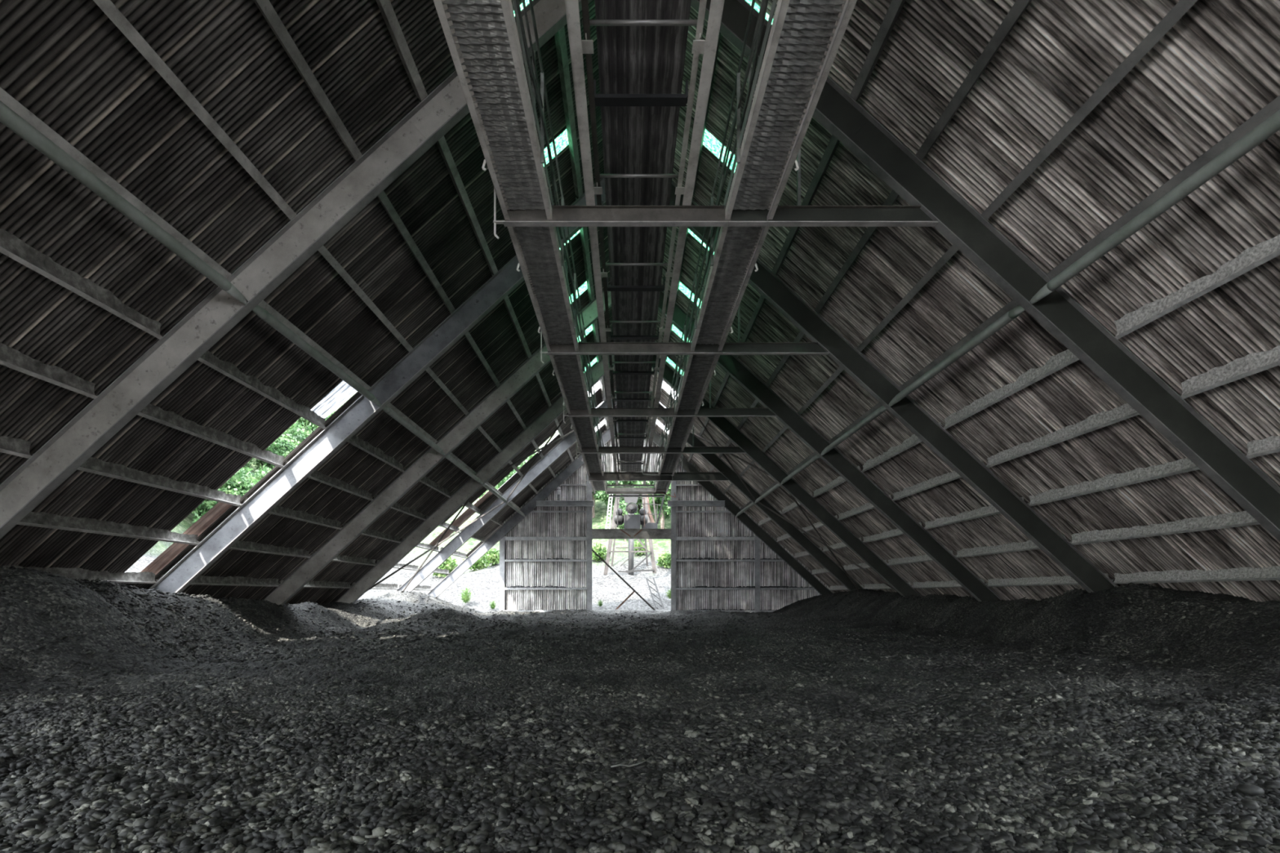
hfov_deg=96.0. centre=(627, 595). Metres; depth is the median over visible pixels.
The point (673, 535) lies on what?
wall post
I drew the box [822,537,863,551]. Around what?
purlin
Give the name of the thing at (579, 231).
strip
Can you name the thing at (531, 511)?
wall girt
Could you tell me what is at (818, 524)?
purlin
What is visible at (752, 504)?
strut
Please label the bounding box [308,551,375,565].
purlin
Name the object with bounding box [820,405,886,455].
strut
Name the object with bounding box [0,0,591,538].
rafter
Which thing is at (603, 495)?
tree
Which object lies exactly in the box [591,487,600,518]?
tree
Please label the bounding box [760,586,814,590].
wall girt
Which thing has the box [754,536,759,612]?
wall post
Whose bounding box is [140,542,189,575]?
sheet
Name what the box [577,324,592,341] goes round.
strip
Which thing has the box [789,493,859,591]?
bar
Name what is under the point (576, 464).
rafter
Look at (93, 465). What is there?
purlin
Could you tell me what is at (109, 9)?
purlin
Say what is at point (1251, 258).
purlin
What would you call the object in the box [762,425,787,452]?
purlin
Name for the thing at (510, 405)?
purlin
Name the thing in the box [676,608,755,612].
wall girt
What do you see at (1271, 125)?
strut
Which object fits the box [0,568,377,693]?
gravel bank
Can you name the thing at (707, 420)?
purlin
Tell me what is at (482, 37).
walkway
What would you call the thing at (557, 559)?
wall girt
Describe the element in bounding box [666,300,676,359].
purlin
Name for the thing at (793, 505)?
purlin
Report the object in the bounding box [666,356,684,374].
strip
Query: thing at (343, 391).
sheet
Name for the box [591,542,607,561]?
bush
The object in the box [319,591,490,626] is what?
gravel bank
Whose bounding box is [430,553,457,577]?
bush
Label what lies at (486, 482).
purlin
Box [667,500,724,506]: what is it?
beam
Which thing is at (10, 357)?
purlin
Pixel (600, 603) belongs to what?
bush
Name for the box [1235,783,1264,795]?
stone
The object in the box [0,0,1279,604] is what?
ceiling
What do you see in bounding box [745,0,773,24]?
strip
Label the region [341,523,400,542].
purlin
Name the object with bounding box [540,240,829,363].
tie beam
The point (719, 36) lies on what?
purlin
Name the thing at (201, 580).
purlin
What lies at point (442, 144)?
purlin
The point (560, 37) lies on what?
purlin
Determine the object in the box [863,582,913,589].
purlin
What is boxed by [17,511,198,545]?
purlin
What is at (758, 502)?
bar
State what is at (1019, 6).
purlin
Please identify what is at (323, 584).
purlin
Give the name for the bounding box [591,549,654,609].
bar
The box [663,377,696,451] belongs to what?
walkway
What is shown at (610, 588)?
ground
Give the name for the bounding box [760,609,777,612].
wall girt
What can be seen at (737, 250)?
walkway
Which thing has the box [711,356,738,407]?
purlin
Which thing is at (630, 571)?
lattice tower
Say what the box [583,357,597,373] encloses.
strip
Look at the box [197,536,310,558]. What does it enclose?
purlin
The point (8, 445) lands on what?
purlin
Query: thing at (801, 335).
purlin
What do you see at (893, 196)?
purlin
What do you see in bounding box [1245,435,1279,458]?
purlin
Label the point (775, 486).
strut
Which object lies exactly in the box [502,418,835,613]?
wall
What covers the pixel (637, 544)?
bush
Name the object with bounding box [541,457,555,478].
purlin
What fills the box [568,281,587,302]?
strip
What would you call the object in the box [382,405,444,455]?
strut
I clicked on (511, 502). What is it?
purlin
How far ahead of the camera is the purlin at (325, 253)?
11.58 m
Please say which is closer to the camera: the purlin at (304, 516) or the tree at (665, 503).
the purlin at (304, 516)
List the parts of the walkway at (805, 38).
guard post, handrail, rail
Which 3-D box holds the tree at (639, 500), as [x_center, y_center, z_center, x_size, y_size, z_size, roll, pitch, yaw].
[0.818,-11.360,61.197,5.671,8.784,6.290,0,0,-23]
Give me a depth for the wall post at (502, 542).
34.33 m
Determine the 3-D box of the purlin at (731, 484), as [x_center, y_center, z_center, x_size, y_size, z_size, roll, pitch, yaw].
[5.745,-6.053,31.800,0.196,0.118,4.880,0,0,0]
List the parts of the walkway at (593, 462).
handrail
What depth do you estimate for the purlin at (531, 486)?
32.66 m
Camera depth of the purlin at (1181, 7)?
6.97 m
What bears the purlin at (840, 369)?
on the rafter at (774, 290)
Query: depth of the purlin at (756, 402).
22.81 m
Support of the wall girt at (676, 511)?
attached to the wall post at (673, 535)
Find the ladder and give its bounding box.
[605,497,612,528]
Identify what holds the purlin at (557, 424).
on the rafter at (555, 410)
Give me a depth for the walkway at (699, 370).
16.60 m
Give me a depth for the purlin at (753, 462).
27.56 m
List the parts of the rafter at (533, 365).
splice plate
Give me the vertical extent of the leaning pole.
2.024 m
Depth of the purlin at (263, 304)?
11.55 m
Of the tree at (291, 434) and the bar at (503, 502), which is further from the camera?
the tree at (291, 434)
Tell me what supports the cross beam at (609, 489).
attached to the walkway at (664, 485)
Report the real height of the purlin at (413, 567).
0.300 m
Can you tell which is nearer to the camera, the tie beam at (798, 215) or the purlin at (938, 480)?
the tie beam at (798, 215)
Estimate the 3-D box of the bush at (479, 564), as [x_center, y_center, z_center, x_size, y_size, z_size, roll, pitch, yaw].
[-12.026,-2.792,46.490,2.122,2.209,2.039,0,0,18]
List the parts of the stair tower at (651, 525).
chute plate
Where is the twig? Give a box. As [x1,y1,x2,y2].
[610,760,646,767]
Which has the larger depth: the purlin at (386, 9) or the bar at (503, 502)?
the bar at (503, 502)
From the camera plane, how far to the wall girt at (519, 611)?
34.33 m
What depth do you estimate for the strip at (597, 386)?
27.23 m
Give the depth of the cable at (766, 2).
8.43 m
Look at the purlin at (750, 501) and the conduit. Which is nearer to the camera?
the conduit
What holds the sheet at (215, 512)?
attached to the ceiling
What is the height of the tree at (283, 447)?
6.373 m
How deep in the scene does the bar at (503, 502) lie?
26.71 m
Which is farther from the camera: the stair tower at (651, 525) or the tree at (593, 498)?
the tree at (593, 498)
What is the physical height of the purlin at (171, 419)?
0.295 m
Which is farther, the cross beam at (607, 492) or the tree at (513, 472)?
the tree at (513, 472)
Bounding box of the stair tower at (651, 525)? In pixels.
[640,497,660,528]
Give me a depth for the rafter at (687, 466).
34.29 m
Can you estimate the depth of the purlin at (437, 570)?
32.82 m
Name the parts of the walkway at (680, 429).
guard post, rail, handrail, guard post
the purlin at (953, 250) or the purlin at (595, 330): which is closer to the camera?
the purlin at (953, 250)
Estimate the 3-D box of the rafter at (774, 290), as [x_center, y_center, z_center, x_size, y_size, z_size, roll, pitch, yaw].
[7.264,-4.260,14.300,14.178,12.947,0.170,0,0,0]
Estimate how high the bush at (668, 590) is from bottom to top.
0.804 m
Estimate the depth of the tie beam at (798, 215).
9.29 m
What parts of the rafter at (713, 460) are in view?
splice plate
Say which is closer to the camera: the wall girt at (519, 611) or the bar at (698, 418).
the bar at (698, 418)
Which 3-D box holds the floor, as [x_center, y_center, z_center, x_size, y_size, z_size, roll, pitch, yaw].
[0.215,1.046,11.220,19.670,1.054,50.440,0,0,0]
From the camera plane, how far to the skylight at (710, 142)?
12.55 m
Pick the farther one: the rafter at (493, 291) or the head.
the head
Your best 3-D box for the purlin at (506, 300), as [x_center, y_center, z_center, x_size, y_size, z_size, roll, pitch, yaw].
[-3.291,-7.959,16.800,0.196,0.118,4.880,0,0,0]
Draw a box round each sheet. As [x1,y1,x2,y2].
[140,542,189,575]
[182,502,231,536]
[311,380,357,417]
[428,528,453,546]
[451,508,475,527]
[473,490,493,507]
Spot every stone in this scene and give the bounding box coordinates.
[195,684,204,688]
[804,766,815,770]
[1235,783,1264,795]
[1262,781,1279,789]
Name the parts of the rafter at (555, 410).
splice plate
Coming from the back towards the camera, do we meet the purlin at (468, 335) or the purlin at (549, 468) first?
the purlin at (549, 468)
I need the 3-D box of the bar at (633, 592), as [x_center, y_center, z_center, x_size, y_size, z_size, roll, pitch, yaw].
[-0.330,0.510,34.470,1.651,1.651,0.030,0,0,0]
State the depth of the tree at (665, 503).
54.22 m
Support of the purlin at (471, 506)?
on the rafter at (555, 410)
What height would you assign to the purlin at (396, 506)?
0.296 m
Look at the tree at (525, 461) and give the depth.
58.82 m
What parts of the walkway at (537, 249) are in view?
guard post, handrail, rail, guard post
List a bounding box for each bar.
[366,499,507,591]
[402,494,473,591]
[493,417,597,475]
[506,413,568,499]
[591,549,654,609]
[615,591,634,609]
[667,418,769,475]
[697,417,755,499]
[754,499,897,591]
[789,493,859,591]
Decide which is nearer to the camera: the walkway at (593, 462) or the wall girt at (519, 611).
the walkway at (593, 462)
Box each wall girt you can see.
[504,536,586,540]
[504,557,586,561]
[504,585,586,590]
[505,608,582,612]
[530,511,585,512]
[560,484,585,485]
[675,484,701,485]
[675,511,730,512]
[675,557,755,561]
[675,586,755,590]
[676,536,755,540]
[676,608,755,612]
[760,558,783,561]
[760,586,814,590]
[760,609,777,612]
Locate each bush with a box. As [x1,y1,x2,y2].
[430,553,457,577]
[458,586,476,603]
[462,546,490,571]
[484,547,499,565]
[486,600,497,609]
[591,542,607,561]
[597,600,603,606]
[633,540,647,555]
[656,551,671,568]
[664,587,671,599]
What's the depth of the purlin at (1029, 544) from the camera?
17.05 m
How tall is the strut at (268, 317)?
0.190 m
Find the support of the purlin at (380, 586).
attached to the rafter at (555, 410)
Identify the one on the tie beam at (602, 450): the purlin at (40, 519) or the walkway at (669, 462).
the walkway at (669, 462)
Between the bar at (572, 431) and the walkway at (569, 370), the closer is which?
the walkway at (569, 370)
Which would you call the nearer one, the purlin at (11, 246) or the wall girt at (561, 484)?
the purlin at (11, 246)
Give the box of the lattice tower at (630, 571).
[603,497,656,575]
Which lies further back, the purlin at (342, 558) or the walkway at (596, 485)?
the walkway at (596, 485)
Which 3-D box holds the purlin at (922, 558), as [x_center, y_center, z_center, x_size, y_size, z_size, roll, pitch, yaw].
[11.001,-1.373,21.800,0.159,0.288,4.880,0,0,0]
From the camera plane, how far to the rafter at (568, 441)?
29.30 m
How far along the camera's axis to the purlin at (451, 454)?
22.24 m
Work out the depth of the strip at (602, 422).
33.07 m
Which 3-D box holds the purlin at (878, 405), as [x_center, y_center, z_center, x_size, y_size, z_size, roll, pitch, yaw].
[6.793,-5.100,16.800,0.196,0.118,4.880,0,0,0]
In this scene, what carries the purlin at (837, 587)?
attached to the rafter at (713, 460)
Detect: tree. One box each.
[191,466,259,523]
[242,457,254,470]
[251,463,271,482]
[253,434,298,473]
[273,422,309,450]
[290,411,333,435]
[476,463,521,501]
[478,477,508,499]
[506,457,529,478]
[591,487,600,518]
[594,480,634,511]
[607,498,639,541]
[612,480,648,506]
[634,480,671,528]
[663,488,671,515]
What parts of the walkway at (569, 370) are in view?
guard post, rail, handrail, guard post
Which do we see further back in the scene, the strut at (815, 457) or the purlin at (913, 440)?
the strut at (815, 457)
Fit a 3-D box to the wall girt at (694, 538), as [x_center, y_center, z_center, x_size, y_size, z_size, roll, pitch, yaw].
[5.274,-3.392,34.437,4.707,0.264,0.204,0,0,0]
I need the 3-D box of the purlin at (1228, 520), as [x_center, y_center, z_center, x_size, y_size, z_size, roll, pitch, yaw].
[10.996,-1.377,11.800,0.168,0.296,4.880,0,0,0]
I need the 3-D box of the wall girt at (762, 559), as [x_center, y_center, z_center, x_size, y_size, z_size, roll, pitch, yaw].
[8.610,-2.101,34.437,1.440,0.202,0.205,0,0,0]
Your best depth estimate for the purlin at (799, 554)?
32.74 m
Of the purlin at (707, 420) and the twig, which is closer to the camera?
the twig
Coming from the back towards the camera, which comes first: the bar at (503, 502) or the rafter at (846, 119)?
the bar at (503, 502)
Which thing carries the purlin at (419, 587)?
on the rafter at (568, 441)
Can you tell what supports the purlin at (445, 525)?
on the rafter at (555, 410)
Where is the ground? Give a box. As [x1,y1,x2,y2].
[124,392,671,612]
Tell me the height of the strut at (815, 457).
0.190 m
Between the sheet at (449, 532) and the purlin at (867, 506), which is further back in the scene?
the sheet at (449, 532)
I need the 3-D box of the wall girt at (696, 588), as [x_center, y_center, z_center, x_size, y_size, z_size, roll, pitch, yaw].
[5.279,-0.438,34.441,4.789,0.236,0.285,0,0,0]
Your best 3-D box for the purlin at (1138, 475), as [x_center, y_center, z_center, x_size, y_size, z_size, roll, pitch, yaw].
[9.948,-2.331,11.800,0.169,0.297,4.880,0,0,0]
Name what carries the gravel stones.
on the floor
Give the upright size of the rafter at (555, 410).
12.960 m
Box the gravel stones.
[0,565,1279,852]
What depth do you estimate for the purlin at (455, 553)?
32.67 m
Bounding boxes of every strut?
[0,100,248,304]
[252,305,381,406]
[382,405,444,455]
[445,454,482,484]
[483,483,507,503]
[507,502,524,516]
[736,502,754,516]
[754,483,780,503]
[780,454,820,484]
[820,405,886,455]
[888,305,1025,406]
[1029,109,1279,304]
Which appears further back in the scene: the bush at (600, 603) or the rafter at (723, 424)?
the bush at (600, 603)
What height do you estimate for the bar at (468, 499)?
5.127 m
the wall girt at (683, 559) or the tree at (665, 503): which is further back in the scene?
the tree at (665, 503)
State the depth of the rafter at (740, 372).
19.29 m
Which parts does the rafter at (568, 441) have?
splice plate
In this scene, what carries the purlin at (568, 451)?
on the rafter at (568, 441)
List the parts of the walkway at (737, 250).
guard post, rail, handrail, guard post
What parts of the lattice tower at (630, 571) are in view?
leg, leg, leg, leg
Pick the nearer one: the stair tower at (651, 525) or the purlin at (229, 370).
the purlin at (229, 370)
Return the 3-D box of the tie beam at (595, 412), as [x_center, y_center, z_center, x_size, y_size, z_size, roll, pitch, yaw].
[1.433,-7.287,19.308,7.187,3.076,0.135,0,0,0]
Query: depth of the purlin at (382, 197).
11.58 m
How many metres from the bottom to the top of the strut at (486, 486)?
0.190 m
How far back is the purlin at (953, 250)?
11.55 m
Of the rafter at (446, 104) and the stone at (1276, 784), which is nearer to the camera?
the stone at (1276, 784)
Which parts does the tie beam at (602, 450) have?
hanger post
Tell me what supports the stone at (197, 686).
on the floor
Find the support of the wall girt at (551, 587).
attached to the wall
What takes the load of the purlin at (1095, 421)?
on the rafter at (846, 119)
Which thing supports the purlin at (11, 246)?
on the rafter
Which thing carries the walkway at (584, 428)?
on the tie beam at (595, 412)
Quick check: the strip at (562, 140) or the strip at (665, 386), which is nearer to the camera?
the strip at (562, 140)
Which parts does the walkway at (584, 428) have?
guard post, handrail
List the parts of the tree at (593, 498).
crown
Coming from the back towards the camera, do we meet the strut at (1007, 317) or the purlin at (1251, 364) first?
the strut at (1007, 317)
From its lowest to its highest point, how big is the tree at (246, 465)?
7.262 m
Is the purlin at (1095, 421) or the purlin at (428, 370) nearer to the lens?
the purlin at (1095, 421)
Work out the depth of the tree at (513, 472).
57.03 m
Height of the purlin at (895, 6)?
0.118 m
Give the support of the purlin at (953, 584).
attached to the rafter at (740, 372)
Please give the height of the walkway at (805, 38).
1.393 m
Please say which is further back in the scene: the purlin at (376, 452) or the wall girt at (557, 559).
the wall girt at (557, 559)
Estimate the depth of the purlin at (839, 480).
22.24 m
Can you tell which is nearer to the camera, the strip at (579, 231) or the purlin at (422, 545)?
the strip at (579, 231)
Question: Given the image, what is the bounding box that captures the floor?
[0,608,1279,852]
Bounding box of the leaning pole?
[656,494,665,523]
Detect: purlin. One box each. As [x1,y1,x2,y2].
[0,87,231,279]
[0,228,162,339]
[0,342,97,399]
[0,435,31,458]
[0,564,156,583]
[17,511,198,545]
[32,445,241,506]
[93,0,297,220]
[96,395,284,467]
[155,573,279,586]
[169,328,325,429]
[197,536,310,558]
[240,497,342,529]
[253,0,362,160]
[257,300,370,390]
[278,580,350,588]
[283,460,373,501]
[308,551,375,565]
[317,245,413,352]
[328,420,404,472]
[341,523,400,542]
[350,582,398,589]
[354,160,455,313]
[372,494,426,520]
[374,560,418,570]
[375,0,427,101]
[386,402,437,443]
[397,584,431,590]
[400,537,439,551]
[404,466,450,497]
[418,102,497,275]
[421,566,448,574]
[425,367,468,415]
[426,515,460,533]
[439,546,466,558]
[448,452,476,474]
[449,311,500,386]
[451,492,480,514]
[460,528,484,542]
[477,426,501,452]
[480,510,502,526]
[485,481,502,495]
[491,273,531,358]
[495,385,526,430]
[508,460,523,476]
[510,501,520,510]
[523,429,543,457]
[526,356,551,407]
[528,483,538,493]
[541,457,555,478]
[547,406,564,439]
[554,26,582,197]
[561,439,573,462]
[575,197,594,301]
[589,300,601,361]
[596,360,605,401]
[602,400,608,429]
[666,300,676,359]
[675,197,693,298]
[687,439,700,462]
[693,31,720,195]
[697,405,715,439]
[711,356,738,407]
[718,439,731,457]
[722,483,733,493]
[733,273,777,358]
[737,399,759,430]
[739,460,755,476]
[740,500,751,510]
[759,510,781,526]
[760,481,777,495]
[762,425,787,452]
[765,312,819,386]
[771,102,857,275]
[776,528,801,542]
[781,492,812,514]
[786,452,817,475]
[794,546,822,558]
[796,366,843,415]
[801,515,837,533]
[811,566,841,574]
[813,160,922,313]
[813,466,860,497]
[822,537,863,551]
[828,402,882,443]
[829,584,864,590]
[837,493,893,520]
[843,560,888,570]
[849,0,906,101]
[856,244,958,351]
[861,422,941,472]
[862,521,924,542]
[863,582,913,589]
[888,550,956,565]
[892,460,987,501]
[898,299,1018,390]
[912,578,987,588]
[915,0,1031,160]
[924,497,1030,529]
[943,349,1079,429]
[955,534,1071,558]
[980,0,1197,220]
[986,386,1180,467]
[986,573,1113,586]
[1028,453,1244,506]
[1045,95,1279,279]
[1071,511,1260,545]
[1113,565,1279,583]
[1114,234,1279,339]
[1180,345,1279,399]
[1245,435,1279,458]
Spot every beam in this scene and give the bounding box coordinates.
[493,49,938,239]
[536,500,593,506]
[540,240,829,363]
[563,332,777,423]
[576,390,746,458]
[585,453,729,485]
[590,528,672,538]
[605,484,655,486]
[606,487,666,491]
[606,491,666,494]
[608,494,664,497]
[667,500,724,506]
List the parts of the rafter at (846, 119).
splice plate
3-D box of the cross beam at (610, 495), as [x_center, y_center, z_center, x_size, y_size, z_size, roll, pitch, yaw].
[0.530,-5.893,34.200,3.300,0.115,0.140,0,0,0]
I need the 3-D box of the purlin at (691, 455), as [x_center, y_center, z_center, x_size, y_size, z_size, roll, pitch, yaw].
[3.651,-7.959,31.800,0.196,0.118,4.880,0,0,0]
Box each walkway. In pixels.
[433,0,555,219]
[507,143,580,351]
[549,301,592,413]
[569,377,599,451]
[581,422,604,475]
[589,453,607,493]
[653,453,672,493]
[657,422,681,475]
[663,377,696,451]
[673,301,719,414]
[688,143,769,351]
[722,0,857,220]
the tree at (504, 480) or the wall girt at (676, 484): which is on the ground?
the tree at (504, 480)
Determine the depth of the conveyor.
8.64 m
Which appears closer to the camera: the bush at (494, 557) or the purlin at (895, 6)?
the purlin at (895, 6)
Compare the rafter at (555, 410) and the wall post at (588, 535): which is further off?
the wall post at (588, 535)
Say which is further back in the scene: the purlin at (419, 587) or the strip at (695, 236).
the purlin at (419, 587)
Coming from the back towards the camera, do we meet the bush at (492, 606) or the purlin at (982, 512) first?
the bush at (492, 606)
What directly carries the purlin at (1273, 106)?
on the rafter
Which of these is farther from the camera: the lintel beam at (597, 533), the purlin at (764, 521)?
the lintel beam at (597, 533)
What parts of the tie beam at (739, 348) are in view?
hanger post, hanger post, hanger post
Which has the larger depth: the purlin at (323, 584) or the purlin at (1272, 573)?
the purlin at (323, 584)
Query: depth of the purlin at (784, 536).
32.70 m
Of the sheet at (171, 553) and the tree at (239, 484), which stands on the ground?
the tree at (239, 484)
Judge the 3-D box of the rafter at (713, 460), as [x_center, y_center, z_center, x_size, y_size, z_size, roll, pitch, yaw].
[7.264,-4.260,29.300,14.178,12.947,0.170,0,0,0]
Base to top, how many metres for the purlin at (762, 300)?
0.118 m
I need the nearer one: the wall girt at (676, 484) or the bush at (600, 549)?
the wall girt at (676, 484)
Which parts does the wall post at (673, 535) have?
connection plate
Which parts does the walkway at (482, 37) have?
rail, handrail, guard post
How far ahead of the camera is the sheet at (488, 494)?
28.40 m
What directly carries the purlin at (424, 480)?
on the rafter at (533, 365)
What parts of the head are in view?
frame post, motor, motor, frame post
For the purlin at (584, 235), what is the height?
0.118 m
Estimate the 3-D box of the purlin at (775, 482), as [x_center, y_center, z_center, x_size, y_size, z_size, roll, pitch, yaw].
[6.793,-5.100,26.800,0.196,0.118,4.880,0,0,0]
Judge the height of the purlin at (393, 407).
0.118 m
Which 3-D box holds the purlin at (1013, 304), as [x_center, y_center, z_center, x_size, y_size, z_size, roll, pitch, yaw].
[6.793,-5.100,11.800,0.196,0.118,4.880,0,0,0]
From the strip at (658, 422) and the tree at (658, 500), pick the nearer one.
the strip at (658, 422)
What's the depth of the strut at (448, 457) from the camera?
21.51 m
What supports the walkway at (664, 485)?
attached to the tie beam at (607, 476)
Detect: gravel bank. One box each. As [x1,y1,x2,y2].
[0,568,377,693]
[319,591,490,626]
[768,584,1279,688]
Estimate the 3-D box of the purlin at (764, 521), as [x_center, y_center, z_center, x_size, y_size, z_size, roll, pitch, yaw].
[7.854,-4.236,31.800,0.168,0.296,4.880,0,0,0]
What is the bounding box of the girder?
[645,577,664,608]
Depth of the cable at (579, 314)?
17.74 m
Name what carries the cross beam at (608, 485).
attached to the walkway at (664, 485)
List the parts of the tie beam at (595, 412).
hanger post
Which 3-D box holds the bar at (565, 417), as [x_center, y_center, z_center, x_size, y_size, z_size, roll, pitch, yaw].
[-3.828,-6.940,26.800,0.072,4.229,6.729,0,0,-43]
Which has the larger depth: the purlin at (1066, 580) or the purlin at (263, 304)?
the purlin at (1066, 580)
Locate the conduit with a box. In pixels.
[641,471,672,479]
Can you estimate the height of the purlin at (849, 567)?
0.290 m
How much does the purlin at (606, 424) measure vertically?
0.118 m
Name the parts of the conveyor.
rail, idler frame, idler frame, idler frame, idler frame, idler frame, idler frame, idler frame, idler frame, rail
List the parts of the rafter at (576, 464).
splice plate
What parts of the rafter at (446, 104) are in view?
splice plate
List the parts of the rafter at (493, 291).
splice plate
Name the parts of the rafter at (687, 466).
splice plate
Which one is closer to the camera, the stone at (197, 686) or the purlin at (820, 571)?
the stone at (197, 686)
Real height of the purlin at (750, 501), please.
0.118 m
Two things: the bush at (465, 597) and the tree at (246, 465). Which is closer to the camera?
the bush at (465, 597)
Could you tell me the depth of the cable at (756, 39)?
8.91 m
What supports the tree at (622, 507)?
on the ground
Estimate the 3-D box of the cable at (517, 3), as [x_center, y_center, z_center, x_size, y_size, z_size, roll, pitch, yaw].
[-1.180,-6.525,16.650,0.104,0.088,24.701,0,0,0]
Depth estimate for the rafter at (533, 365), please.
19.29 m
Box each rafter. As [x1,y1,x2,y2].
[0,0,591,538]
[148,177,605,593]
[263,284,611,605]
[334,355,614,603]
[395,391,617,591]
[426,422,618,597]
[644,422,832,595]
[647,393,863,591]
[652,355,921,596]
[657,291,1002,601]
[669,181,1118,592]
[690,0,1279,541]
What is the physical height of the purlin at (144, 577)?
0.302 m
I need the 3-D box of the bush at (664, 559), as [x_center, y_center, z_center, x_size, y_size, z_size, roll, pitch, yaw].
[3.329,-3.006,49.493,1.758,1.631,1.700,0,0,0]
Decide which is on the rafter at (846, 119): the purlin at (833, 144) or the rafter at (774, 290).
the purlin at (833, 144)
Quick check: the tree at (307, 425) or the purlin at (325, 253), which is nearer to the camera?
the purlin at (325, 253)
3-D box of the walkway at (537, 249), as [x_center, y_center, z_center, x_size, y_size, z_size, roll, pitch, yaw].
[-1.601,-6.623,11.800,0.867,1.393,4.984,0,0,0]
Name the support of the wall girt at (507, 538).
attached to the wall
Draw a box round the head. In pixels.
[613,497,648,528]
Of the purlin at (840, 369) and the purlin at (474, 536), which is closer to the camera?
the purlin at (840, 369)
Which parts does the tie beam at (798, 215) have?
hanger post, hanger post, hanger post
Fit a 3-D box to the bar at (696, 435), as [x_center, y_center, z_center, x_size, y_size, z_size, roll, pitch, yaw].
[4.167,-6.918,26.800,0.072,4.229,6.729,0,0,-43]
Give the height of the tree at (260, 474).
6.162 m
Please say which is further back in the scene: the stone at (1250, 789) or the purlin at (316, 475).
the purlin at (316, 475)
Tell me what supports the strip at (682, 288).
attached to the ceiling
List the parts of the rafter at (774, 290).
splice plate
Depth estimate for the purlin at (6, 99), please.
6.98 m
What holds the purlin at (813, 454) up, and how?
on the rafter at (740, 372)
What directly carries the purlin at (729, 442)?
on the rafter at (723, 424)
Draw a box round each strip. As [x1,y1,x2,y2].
[513,0,528,16]
[542,128,568,166]
[560,230,580,249]
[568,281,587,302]
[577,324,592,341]
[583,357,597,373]
[587,381,599,395]
[595,418,604,431]
[656,419,669,434]
[662,381,678,399]
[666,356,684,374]
[671,324,689,342]
[678,281,702,308]
[688,229,714,254]
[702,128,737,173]
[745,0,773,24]
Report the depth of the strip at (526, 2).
9.39 m
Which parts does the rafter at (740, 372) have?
splice plate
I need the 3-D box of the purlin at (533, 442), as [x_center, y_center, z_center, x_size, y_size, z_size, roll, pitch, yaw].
[-4.338,-7.006,26.800,0.196,0.118,4.880,0,0,0]
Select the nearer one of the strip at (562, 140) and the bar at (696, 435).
the strip at (562, 140)
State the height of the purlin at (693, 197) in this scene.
0.118 m
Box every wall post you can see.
[499,535,505,611]
[586,471,592,609]
[670,471,676,610]
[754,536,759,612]
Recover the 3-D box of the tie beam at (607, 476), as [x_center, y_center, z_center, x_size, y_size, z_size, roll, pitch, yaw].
[1.527,-7.202,29.308,7.373,3.246,0.135,0,0,0]
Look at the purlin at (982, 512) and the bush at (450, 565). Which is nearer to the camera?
the purlin at (982, 512)
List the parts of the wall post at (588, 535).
connection plate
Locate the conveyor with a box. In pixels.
[564,0,724,484]
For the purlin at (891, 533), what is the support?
on the rafter at (740, 372)
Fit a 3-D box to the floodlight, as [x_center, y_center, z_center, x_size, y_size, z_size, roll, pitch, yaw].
[-4.070,-6.010,34.135,0.260,0.820,0.284,0,0,0]
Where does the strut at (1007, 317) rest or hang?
attached to the rafter at (846, 119)
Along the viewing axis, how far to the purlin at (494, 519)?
32.80 m
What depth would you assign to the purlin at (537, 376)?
22.25 m
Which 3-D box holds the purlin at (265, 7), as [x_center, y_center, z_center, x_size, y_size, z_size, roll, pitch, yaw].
[-4.338,-7.006,6.800,0.196,0.118,4.880,0,0,0]
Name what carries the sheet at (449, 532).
attached to the purlin at (422, 545)
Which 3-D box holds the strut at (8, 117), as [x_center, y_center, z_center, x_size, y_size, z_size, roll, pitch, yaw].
[-6.168,-4.747,6.800,0.170,0.190,4.969,0,0,0]
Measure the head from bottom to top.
2.732 m
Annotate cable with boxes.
[515,0,604,466]
[578,314,604,457]
[657,0,768,465]
[660,4,764,446]
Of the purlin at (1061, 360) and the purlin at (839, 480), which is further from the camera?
the purlin at (839, 480)
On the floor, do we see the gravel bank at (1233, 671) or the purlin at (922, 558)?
the gravel bank at (1233, 671)
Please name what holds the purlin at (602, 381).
on the rafter at (555, 410)
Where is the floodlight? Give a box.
[556,486,560,500]
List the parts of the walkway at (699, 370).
guard post, rail, handrail, guard post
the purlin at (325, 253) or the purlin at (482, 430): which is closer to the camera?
the purlin at (325, 253)
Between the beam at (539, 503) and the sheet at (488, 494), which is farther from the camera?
the beam at (539, 503)
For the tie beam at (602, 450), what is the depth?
24.29 m
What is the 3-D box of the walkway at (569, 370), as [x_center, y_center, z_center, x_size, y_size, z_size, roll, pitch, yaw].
[-1.601,-6.623,16.800,0.867,1.393,4.984,0,0,0]
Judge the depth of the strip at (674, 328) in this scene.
21.45 m
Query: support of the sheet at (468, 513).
attached to the purlin at (445, 525)
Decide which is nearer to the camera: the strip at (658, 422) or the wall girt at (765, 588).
the strip at (658, 422)
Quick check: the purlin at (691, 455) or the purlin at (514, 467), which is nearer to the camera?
the purlin at (514, 467)

